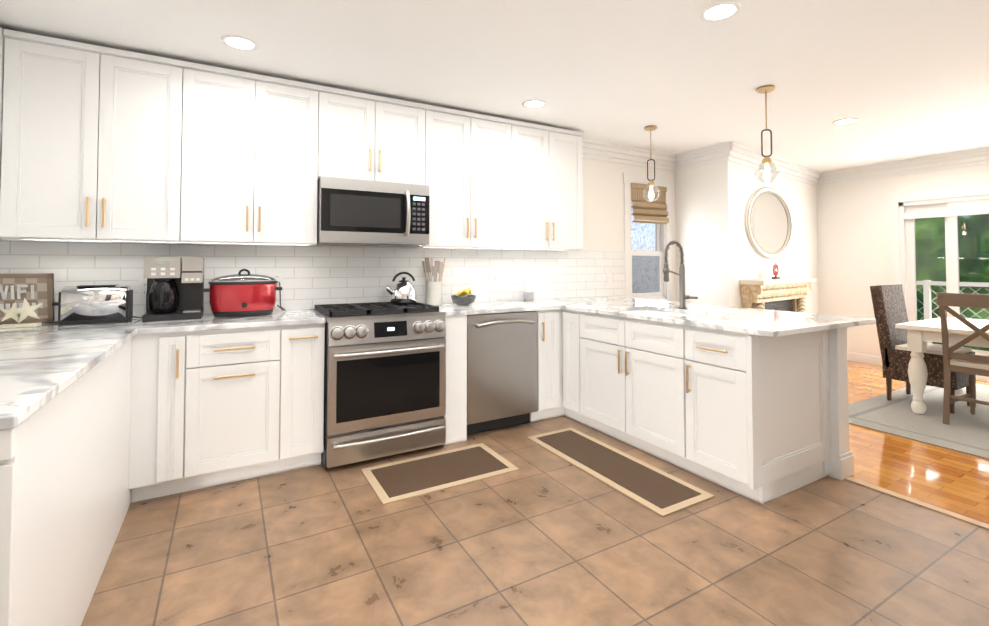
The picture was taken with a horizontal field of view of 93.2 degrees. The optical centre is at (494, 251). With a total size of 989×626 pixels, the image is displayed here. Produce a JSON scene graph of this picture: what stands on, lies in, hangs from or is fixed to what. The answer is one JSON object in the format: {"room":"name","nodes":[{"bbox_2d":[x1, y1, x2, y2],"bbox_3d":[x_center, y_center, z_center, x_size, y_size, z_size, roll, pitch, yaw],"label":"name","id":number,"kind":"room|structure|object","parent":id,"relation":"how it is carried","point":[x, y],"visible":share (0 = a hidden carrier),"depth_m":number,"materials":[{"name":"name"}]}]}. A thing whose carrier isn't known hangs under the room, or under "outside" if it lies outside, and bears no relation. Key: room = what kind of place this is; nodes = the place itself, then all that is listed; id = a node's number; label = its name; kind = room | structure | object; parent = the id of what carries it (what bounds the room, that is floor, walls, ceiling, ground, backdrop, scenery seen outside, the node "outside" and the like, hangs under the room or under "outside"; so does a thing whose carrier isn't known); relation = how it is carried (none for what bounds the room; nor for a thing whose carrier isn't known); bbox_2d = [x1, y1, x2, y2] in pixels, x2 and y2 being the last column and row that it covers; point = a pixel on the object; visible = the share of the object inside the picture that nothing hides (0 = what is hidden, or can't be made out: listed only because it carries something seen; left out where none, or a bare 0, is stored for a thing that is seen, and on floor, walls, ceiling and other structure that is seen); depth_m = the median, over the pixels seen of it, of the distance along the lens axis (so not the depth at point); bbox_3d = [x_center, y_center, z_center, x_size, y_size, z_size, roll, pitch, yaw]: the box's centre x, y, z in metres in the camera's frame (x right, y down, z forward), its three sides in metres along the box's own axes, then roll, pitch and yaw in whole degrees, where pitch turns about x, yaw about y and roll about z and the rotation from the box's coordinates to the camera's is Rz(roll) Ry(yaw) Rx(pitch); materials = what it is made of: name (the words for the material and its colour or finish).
{"room":"kitchen","nodes":[
{"label":"kitchen","id":0,"kind":"room"},
{"bbox_2d":[313,158,675,299],"bbox_3d":[-0.518,0.109,3.922,5.900,2.470,0.100,1,-2,-30],"label":"wall","id":1,"kind":"structure","parent":0,"point":[603,206],"depth_m":4.84,"materials":[{"name":"white paint"}]},
{"bbox_2d":[0,27,23,240],"bbox_3d":[-2.294,-0.620,1.718,0.410,1.070,1.996,1,-2,-30],"label":"wall cabinet","id":2,"kind":"object","parent":1,"relation":"attached to","point":[11,41],"depth_m":2.39,"materials":[{"name":"white"}]},
{"bbox_2d":[20,32,199,243],"bbox_3d":[-2.226,-0.594,2.720,0.823,1.070,0.321,1,-2,-30],"label":"upper cabinet","id":3,"kind":"object","parent":1,"relation":"attached to","point":[100,144],"depth_m":2.58,"materials":[{"name":"white"}]},
{"bbox_2d":[196,64,331,245],"bbox_3d":[-1.591,-0.585,3.082,0.886,1.070,0.321,1,-2,-30],"label":"upper cabinet","id":4,"kind":"object","parent":1,"relation":"attached to","point":[264,143],"depth_m":2.96,"materials":[{"name":"white"}]},
{"bbox_2d":[0,241,624,320],"bbox_3d":[-0.797,0.202,3.698,4.995,0.472,0.008,1,-2,-30],"label":"tile backsplash","id":5,"kind":"structure","parent":1,"relation":"attached to","point":[313,276],"depth_m":3.48,"materials":[{"name":"white tile"}]},
{"bbox_2d":[138,279,146,297],"bbox_3d":[-2.168,0.227,2.908,0.072,0.116,0.007,1,-2,-30],"label":"electrical outlet plate","id":6,"kind":"object","parent":5,"relation":"attached to","point":[142,289],"depth_m":2.90,"materials":[{"name":"white plastic"}]},
{"bbox_2d":[271,272,282,286],"bbox_3d":[-1.524,0.201,3.276,0.072,0.116,0.007,1,-2,-30],"label":"electrical outlet plate","id":7,"kind":"object","parent":5,"relation":"attached to","point":[278,276],"depth_m":3.28,"materials":[{"name":"white plastic"}]},
{"bbox_2d":[332,88,427,185],"bbox_3d":[-0.929,-0.800,3.465,0.760,0.620,0.321,1,-2,-30],"label":"upper cabinet","id":8,"kind":"object","parent":1,"relation":"attached to","point":[375,138],"depth_m":3.34,"materials":[{"name":"white"}]},
{"bbox_2d":[317,176,428,246],"bbox_3d":[-0.887,-0.268,3.379,0.754,0.437,0.483,1,-2,-30],"label":"microwave","id":9,"kind":"object","parent":8,"relation":"attached to","point":[353,212],"visible":1,"depth_m":3.21,"materials":[{"name":"silver metal"}]},
{"bbox_2d":[411,105,519,249],"bbox_3d":[-0.267,-0.566,3.836,0.886,1.070,0.321,1,-2,-30],"label":"upper cabinet","id":10,"kind":"object","parent":1,"relation":"attached to","point":[474,158],"depth_m":3.70,"materials":[{"name":"white"}]},
{"bbox_2d":[520,121,582,250],"bbox_3d":[0.368,-0.557,4.197,0.823,1.070,0.321,1,-2,-30],"label":"upper cabinet","id":11,"kind":"object","parent":1,"relation":"attached to","point":[551,158],"depth_m":4.08,"materials":[{"name":"white"}]},
{"bbox_2d":[623,172,675,301],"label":"window","id":12,"kind":"structure","parent":1,"relation":"in","point":[663,235],"depth_m":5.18,"materials":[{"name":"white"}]},
{"bbox_2d":[631,183,668,223],"bbox_3d":[1.699,-0.523,5.108,0.540,0.416,0.059,1,-2,-30],"label":"window shade","id":13,"kind":"object","parent":12,"relation":"attached to","point":[649,211],"visible":0.81,"depth_m":5.09,"materials":[{"name":"beige fabric"}]},
{"bbox_2d":[0,0,988,171],"bbox_3d":[1.673,-1.196,2.785,8.550,0.080,4.300,1,-2,-30],"label":"ceiling","id":14,"kind":"structure","parent":0,"point":[895,77],"depth_m":2.79,"materials":[{"name":"white paint"}]},
{"bbox_2d":[221,35,257,50],"bbox_3d":[-1.412,-1.157,2.593,0.183,0.008,0.183,1,-2,-36],"label":"recessed light","id":15,"kind":"object","parent":14,"relation":"in","point":[236,42],"depth_m":2.58,"materials":[{"name":"white"}]},
{"bbox_2d":[522,100,545,108],"bbox_3d":[0.304,-1.131,3.581,0.183,0.008,0.183,-1,-2,24],"label":"recessed light","id":16,"kind":"object","parent":14,"relation":"in","point":[533,104],"depth_m":3.57,"materials":[{"name":"white"}]},
{"bbox_2d":[642,125,659,201],"bbox_3d":[1.399,-0.784,4.181,0.150,0.668,0.150,1,-2,-30],"label":"pendant light","id":17,"kind":"object","parent":14,"relation":"hanging from","point":[651,183],"visible":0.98,"depth_m":4.17,"materials":[{"name":"gold metal"}]},
{"bbox_2d":[700,1,740,21],"bbox_3d":[1.096,-1.165,2.272,0.183,0.008,0.183,1,-2,-36],"label":"recessed light","id":18,"kind":"object","parent":14,"relation":"in","point":[723,10],"depth_m":2.27,"materials":[{"name":"white"}]},
{"bbox_2d":[755,85,779,183],"bbox_3d":[1.890,-0.808,3.251,0.150,0.668,0.150,1,-2,-30],"label":"pendant light","id":19,"kind":"object","parent":14,"relation":"hanging from","point":[766,160],"visible":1,"depth_m":3.24,"materials":[{"name":"gold metal"}]},
{"bbox_2d":[832,118,858,124],"bbox_3d":[3.012,-1.120,4.019,0.183,0.008,0.183,1,-2,-36],"label":"recessed light","id":20,"kind":"object","parent":14,"relation":"in","point":[847,120],"depth_m":4.02,"materials":[{"name":"white"}]},
{"bbox_2d":[495,278,533,300],"bbox_3d":[0.190,0.333,4.160,0.347,0.202,0.142,1,-2,-30],"label":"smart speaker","id":21,"kind":"object","parent":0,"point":[528,291],"visible":1,"depth_m":4.16},
{"bbox_2d":[81,415,988,625],"bbox_3d":[-0.048,1.319,1.741,4.590,0.060,4.300,1,-2,-30],"label":"floor","id":22,"kind":"structure","parent":0,"point":[541,536],"depth_m":2.00,"materials":[{"name":"brown tile"}]},
{"bbox_2d":[0,334,139,625],"bbox_3d":[-2.015,0.846,1.736,0.950,0.884,2.179,1,-2,-30],"label":"base cabinet","id":23,"kind":"object","parent":22,"relation":"on","point":[90,457],"depth_m":1.45,"materials":[{"name":"white"}]},
{"bbox_2d":[136,331,203,501],"bbox_3d":[-1.873,0.870,2.709,0.295,0.884,0.627,1,-2,-30],"label":"base cabinet","id":24,"kind":"object","parent":22,"relation":"on","point":[169,366],"depth_m":2.45,"materials":[{"name":"white"}]},
{"bbox_2d":[0,317,143,430],"bbox_3d":[-2.002,0.388,1.734,0.960,0.030,2.200,1,-2,-30],"label":"countertop","id":25,"kind":"structure","parent":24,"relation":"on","point":[43,364],"depth_m":1.64,"materials":[{"name":"stone"}]},
{"bbox_2d":[0,298,41,327],"bbox_3d":[-2.479,0.315,2.448,0.173,0.150,0.090,1,-2,-30],"label":"starfish","id":26,"kind":"object","parent":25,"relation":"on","point":[24,311],"visible":1,"depth_m":2.44,"materials":[{"name":"beige"}]},
{"bbox_2d":[0,273,54,323],"bbox_3d":[-2.608,0.256,2.566,0.280,0.276,0.070,1,-2,-30],"label":"sign","id":27,"kind":"object","parent":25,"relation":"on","point":[32,289],"visible":0.71,"depth_m":2.58,"materials":[{"name":"beige"}]},
{"bbox_2d":[52,285,132,324],"bbox_3d":[-2.262,0.291,2.636,0.338,0.206,0.170,1,-2,-30],"label":"toaster","id":28,"kind":"object","parent":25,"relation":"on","point":[86,304],"visible":1,"depth_m":2.58,"materials":[{"name":"silver metal"}]},
{"bbox_2d":[0,294,146,324],"bbox_3d":[-2.404,0.323,2.658,0.679,0.143,0.186,1,-2,-30],"label":"cord","id":29,"kind":"object","parent":28,"relation":"attached to","point":[57,322],"visible":0.46,"depth_m":2.58,"materials":[{"name":"black plastic"}]},
{"bbox_2d":[200,325,295,488],"bbox_3d":[-1.591,0.875,2.870,0.569,0.884,0.627,1,-2,-30],"label":"base cabinet","id":30,"kind":"object","parent":22,"relation":"on","point":[248,387],"depth_m":2.64,"materials":[{"name":"white"}]},
{"bbox_2d":[292,323,324,469],"bbox_3d":[-1.316,0.879,3.026,0.308,0.884,0.627,1,-2,-30],"label":"base cabinet","id":31,"kind":"object","parent":22,"relation":"on","point":[310,338],"depth_m":2.80,"materials":[{"name":"white"}]},
{"bbox_2d":[140,310,325,333],"bbox_3d":[-1.572,0.417,2.874,0.915,0.030,0.644,1,-2,-30],"label":"countertop","id":32,"kind":"structure","parent":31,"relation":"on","point":[289,317],"depth_m":2.67,"materials":[{"name":"stone"}]},
{"bbox_2d":[142,257,203,321],"bbox_3d":[-1.931,0.217,2.828,0.285,0.365,0.278,1,-2,-30],"label":"coffee maker","id":33,"kind":"object","parent":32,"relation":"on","point":[175,287],"visible":1,"depth_m":2.76,"materials":[{"name":"black plastic"}]},
{"bbox_2d":[203,269,281,316],"bbox_3d":[-1.601,0.255,2.991,0.440,0.297,0.274,1,-2,-30],"label":"slow cooker","id":34,"kind":"object","parent":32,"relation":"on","point":[239,294],"visible":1,"depth_m":2.89,"materials":[{"name":"red metal"}]},
{"bbox_2d":[277,282,285,310],"bbox_3d":[-1.466,0.306,3.219,0.067,0.201,0.141,1,-2,-30],"label":"cord","id":35,"kind":"object","parent":34,"relation":"attached to","point":[281,308],"visible":0.98,"depth_m":3.26,"materials":[{"name":"black plastic"}]},
{"bbox_2d":[310,302,445,468],"bbox_3d":[-0.810,0.851,3.234,0.774,0.950,0.748,1,-2,-30],"label":"range","id":36,"kind":"object","parent":22,"relation":"on","point":[384,379],"visible":0.92,"depth_m":2.95,"materials":[{"name":"silver metal"}]},
{"bbox_2d":[385,272,416,303],"bbox_3d":[-0.705,0.265,3.524,0.245,0.234,0.200,1,-2,-30],"label":"kettle","id":37,"kind":"object","parent":36,"relation":"on","point":[403,291],"visible":1,"depth_m":3.47,"materials":[{"name":"silver metal"}]},
{"bbox_2d":[361,443,518,504],"bbox_3d":[-0.328,1.311,2.820,0.830,0.008,0.470,1,-2,-30],"label":"kitchen mat","id":38,"kind":"object","parent":22,"relation":"on","point":[396,481],"visible":0.93,"depth_m":2.78,"materials":[{"name":"beige"}]},
{"bbox_2d":[467,311,537,434],"bbox_3d":[-0.053,0.898,3.669,0.602,0.878,0.634,1,-2,-30],"label":"dishwasher","id":39,"kind":"object","parent":22,"relation":"on","point":[502,379],"visible":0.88,"depth_m":3.45,"materials":[{"name":"silver metal"}]},
{"bbox_2d":[530,309,567,421],"bbox_3d":[0.308,0.901,3.911,0.256,0.884,0.695,1,-2,-30],"label":"base cabinet","id":40,"kind":"object","parent":22,"relation":"on","point":[552,325],"depth_m":3.68,"materials":[{"name":"white"}]},
{"bbox_2d":[438,300,559,315],"bbox_3d":[-0.062,0.439,3.736,1.009,0.030,0.640,1,-2,-30],"label":"countertop","id":41,"kind":"structure","parent":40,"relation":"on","point":[451,309],"depth_m":3.61,"materials":[{"name":"stone"}]},
{"bbox_2d":[422,257,444,305],"bbox_3d":[-0.482,0.234,3.738,0.189,0.378,0.138,1,-2,-30],"label":"utensil crock","id":42,"kind":"object","parent":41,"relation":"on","point":[433,292],"visible":0.98,"depth_m":3.69,"materials":[{"name":"white ceramic"}]},
{"bbox_2d":[451,288,475,304],"bbox_3d":[-0.250,0.355,3.769,0.206,0.137,0.206,1,-2,-30],"label":"fruit bowl","id":43,"kind":"object","parent":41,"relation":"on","point":[463,297],"visible":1,"depth_m":3.71,"materials":[{"name":"grey ceramic"}]},
{"bbox_2d":[534,299,795,336],"bbox_3d":[0.856,0.428,3.309,0.158,0.030,2.290,1,-2,-30],"label":"countertop","id":44,"kind":"structure","parent":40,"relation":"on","point":[753,327],"depth_m":2.77,"materials":[{"name":"stone"}]},
{"bbox_2d":[568,310,571,417],"bbox_3d":[0.944,0.898,3.790,0.770,0.884,0.263,1,-2,-30],"label":"base cabinet","id":45,"kind":"object","parent":22,"relation":"on","point":[569,311],"depth_m":3.65,"materials":[{"name":"white"}]},
{"bbox_2d":[544,297,647,307],"bbox_3d":[0.776,0.446,4.009,0.360,0.030,0.994,1,-2,-30],"label":"countertop","id":46,"kind":"structure","parent":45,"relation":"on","point":[583,300],"depth_m":3.99,"materials":[{"name":"stone"}]},
{"bbox_2d":[592,296,875,328],"bbox_3d":[1.497,0.437,3.674,0.534,0.030,2.290,1,-2,-30],"label":"countertop","id":47,"kind":"structure","parent":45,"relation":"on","point":[667,306],"depth_m":3.30,"materials":[{"name":"stone"}]},
{"bbox_2d":[663,240,697,308],"bbox_3d":[1.334,0.162,3.362,0.222,0.502,0.153,1,-2,-30],"label":"faucet","id":48,"kind":"object","parent":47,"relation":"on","point":[682,295],"visible":1,"depth_m":3.42,"materials":[{"name":"grey"}]},
{"bbox_2d":[572,310,659,437],"bbox_3d":[1.093,0.891,3.528,0.770,0.884,0.592,1,-2,-30],"label":"base cabinet","id":49,"kind":"object","parent":22,"relation":"on","point":[593,335],"depth_m":3.42,"materials":[{"name":"white"}]},
{"bbox_2d":[527,427,714,516],"bbox_3d":[0.704,1.313,2.918,0.400,0.008,1.200,1,-2,-30],"label":"kitchen mat","id":50,"kind":"object","parent":22,"relation":"on","point":[657,491],"visible":0.93,"depth_m":2.77,"materials":[{"name":"beige"}]},
{"bbox_2d":[616,311,693,463],"bbox_3d":[1.326,0.881,3.119,0.770,0.884,0.593,1,-2,-30],"label":"base cabinet","id":51,"kind":"object","parent":22,"relation":"on","point":[643,347],"depth_m":3.00,"materials":[{"name":"white"}]},
{"bbox_2d":[692,308,835,333],"bbox_3d":[1.499,0.414,2.740,0.360,0.030,0.664,1,-2,-30],"label":"countertop","id":52,"kind":"structure","parent":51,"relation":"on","point":[802,326],"depth_m":2.72,"materials":[{"name":"stone"}]},
{"bbox_2d":[672,324,831,503],"bbox_3d":[1.523,0.872,2.773,0.770,0.884,0.457,1,-2,-30],"label":"base cabinet","id":53,"kind":"object","parent":22,"relation":"on","point":[752,414],"depth_m":2.57,"materials":[{"name":"white"}]},
{"bbox_2d":[582,138,681,170],"bbox_3d":[1.385,-1.019,4.934,1.780,0.165,0.115,1,-2,-30],"label":"crown molding","id":54,"kind":"structure","parent":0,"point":[592,149],"depth_m":4.94,"materials":[{"name":"white"}]},
{"bbox_2d":[675,160,818,313],"bbox_3d":[3.314,0.155,5.730,2.550,2.470,0.750,1,-2,-30],"label":"wall","id":55,"kind":"structure","parent":0,"point":[722,257],"depth_m":5.09,"materials":[{"name":"white paint"}]},
{"bbox_2d":[745,187,792,258],"bbox_3d":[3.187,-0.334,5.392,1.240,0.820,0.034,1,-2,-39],"label":"oval mirror","id":56,"kind":"object","parent":55,"relation":"attached to","point":[768,220],"visible":1,"depth_m":5.36,"materials":[{"name":"beige mirror"}]},
{"bbox_2d":[682,141,857,185],"bbox_3d":[3.331,-1.003,5.523,2.535,0.165,0.536,1,-2,-30],"label":"crown molding","id":57,"kind":"structure","parent":55,"relation":"attached to","point":[736,152],"depth_m":5.18,"materials":[{"name":"white"}]},
{"bbox_2d":[816,164,988,356],"bbox_3d":[5.344,0.132,4.843,0.100,2.470,4.300,1,-2,-30],"label":"wall","id":58,"kind":"structure","parent":0,"point":[853,241],"depth_m":5.95,"materials":[{"name":"white paint"}]},
{"bbox_2d":[847,352,881,364],"bbox_3d":[4.604,1.347,5.997,0.014,0.100,0.810,1,-2,-30],"label":"baseboard","id":59,"kind":"structure","parent":58,"relation":"attached to","point":[869,359],"depth_m":5.88,"materials":[{"name":"white"}]},
{"bbox_2d":[838,147,988,183],"bbox_3d":[5.326,-1.024,4.718,0.105,0.165,4.010,1,-2,-30],"label":"crown molding","id":60,"kind":"structure","parent":58,"relation":"attached to","point":[978,156],"depth_m":5.36,"materials":[{"name":"white"}]},
{"bbox_2d":[887,185,988,381],"bbox_3d":[5.313,0.328,4.872,0.120,2.080,1.920,1,-2,-30],"label":"sliding glass door","id":61,"kind":"structure","parent":58,"relation":"in","point":[906,210],"depth_m":5.40,"materials":[{"name":"white"}]},
{"bbox_2d":[847,360,988,523],"bbox_3d":[3.667,1.372,3.856,3.960,0.060,4.300,1,-2,-30],"label":"floor","id":62,"kind":"structure","parent":0,"point":[950,480],"depth_m":2.89,"materials":[{"name":"orange wood"}]},
{"bbox_2d":[739,277,815,312],"bbox_3d":[3.219,0.840,5.258,1.490,1.075,0.240,1,-2,-39],"label":"fireplace","id":63,"kind":"object","parent":62,"relation":"on","point":[785,294],"visible":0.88,"depth_m":5.09,"materials":[{"name":"stone"}]},
{"bbox_2d":[772,263,779,278],"bbox_3d":[3.125,0.211,5.199,0.156,0.178,0.050,1,-2,-39],"label":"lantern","id":64,"kind":"object","parent":63,"relation":"on","point":[775,270],"visible":1,"depth_m":5.18,"materials":[{"name":"red glass"}]},
{"bbox_2d":[844,476,988,529],"bbox_3d":[2.498,1.289,1.909,0.050,0.007,1.870,1,-2,-30],"label":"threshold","id":65,"kind":"structure","parent":62,"relation":"on","point":[934,508],"depth_m":2.42,"materials":[{"name":"brown wood"}]},
{"bbox_2d":[848,384,988,459],"bbox_3d":[4.332,1.324,3.396,2.500,0.011,2.440,1,-2,-30],"label":"dining rug","id":66,"kind":"object","parent":62,"relation":"on","point":[965,431],"visible":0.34,"depth_m":3.68,"materials":[{"name":"grey carpet"}]},
{"bbox_2d":[870,284,975,413],"bbox_3d":[3.823,0.820,4.192,0.480,1.035,0.584,1,-2,-30],"label":"wicker chair","id":67,"kind":"object","parent":66,"relation":"on","point":[889,307],"visible":0.65,"depth_m":4.21,"materials":[{"name":"brown"}]},
{"bbox_2d":[895,317,988,413],"bbox_3d":[4.291,0.952,3.336,1.060,0.730,1.920,1,-2,-30],"label":"dining table","id":68,"kind":"object","parent":66,"relation":"on","point":[920,333],"visible":0.58,"depth_m":3.83,"materials":[{"name":"beige"}]},
{"bbox_2d":[937,292,988,424],"bbox_3d":[3.778,0.817,3.554,0.591,1.011,0.460,1,-2,-30],"label":"chair","id":69,"kind":"object","parent":66,"relation":"on","point":[971,365],"visible":1,"depth_m":3.56,"materials":[{"name":"brown wood"}]},
{"label":"outside","id":70,"kind":"structure","parent":0,"visible":0},
{"bbox_2d":[972,349,988,355],"bbox_3d":[6.697,1.423,5.062,2.500,0.060,8.000,1,-2,-30],"label":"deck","id":71,"kind":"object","parent":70,"point":[979,352],"depth_m":6.68,"materials":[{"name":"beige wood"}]},
{"bbox_2d":[916,280,988,342],"bbox_3d":[7.522,0.895,5.546,0.070,1.020,8.000,1,-2,-30],"label":"railing","id":72,"kind":"object","parent":71,"relation":"on","point":[927,295],"depth_m":7.10,"materials":[{"name":"white"}]},
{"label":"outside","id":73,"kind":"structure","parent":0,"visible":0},
{"bbox_2d":[915,214,988,350],"bbox_3d":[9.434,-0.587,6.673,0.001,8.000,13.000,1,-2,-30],"label":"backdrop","id":74,"kind":"structure","parent":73,"point":[980,246],"depth_m":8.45,"materials":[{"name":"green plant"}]}
]}

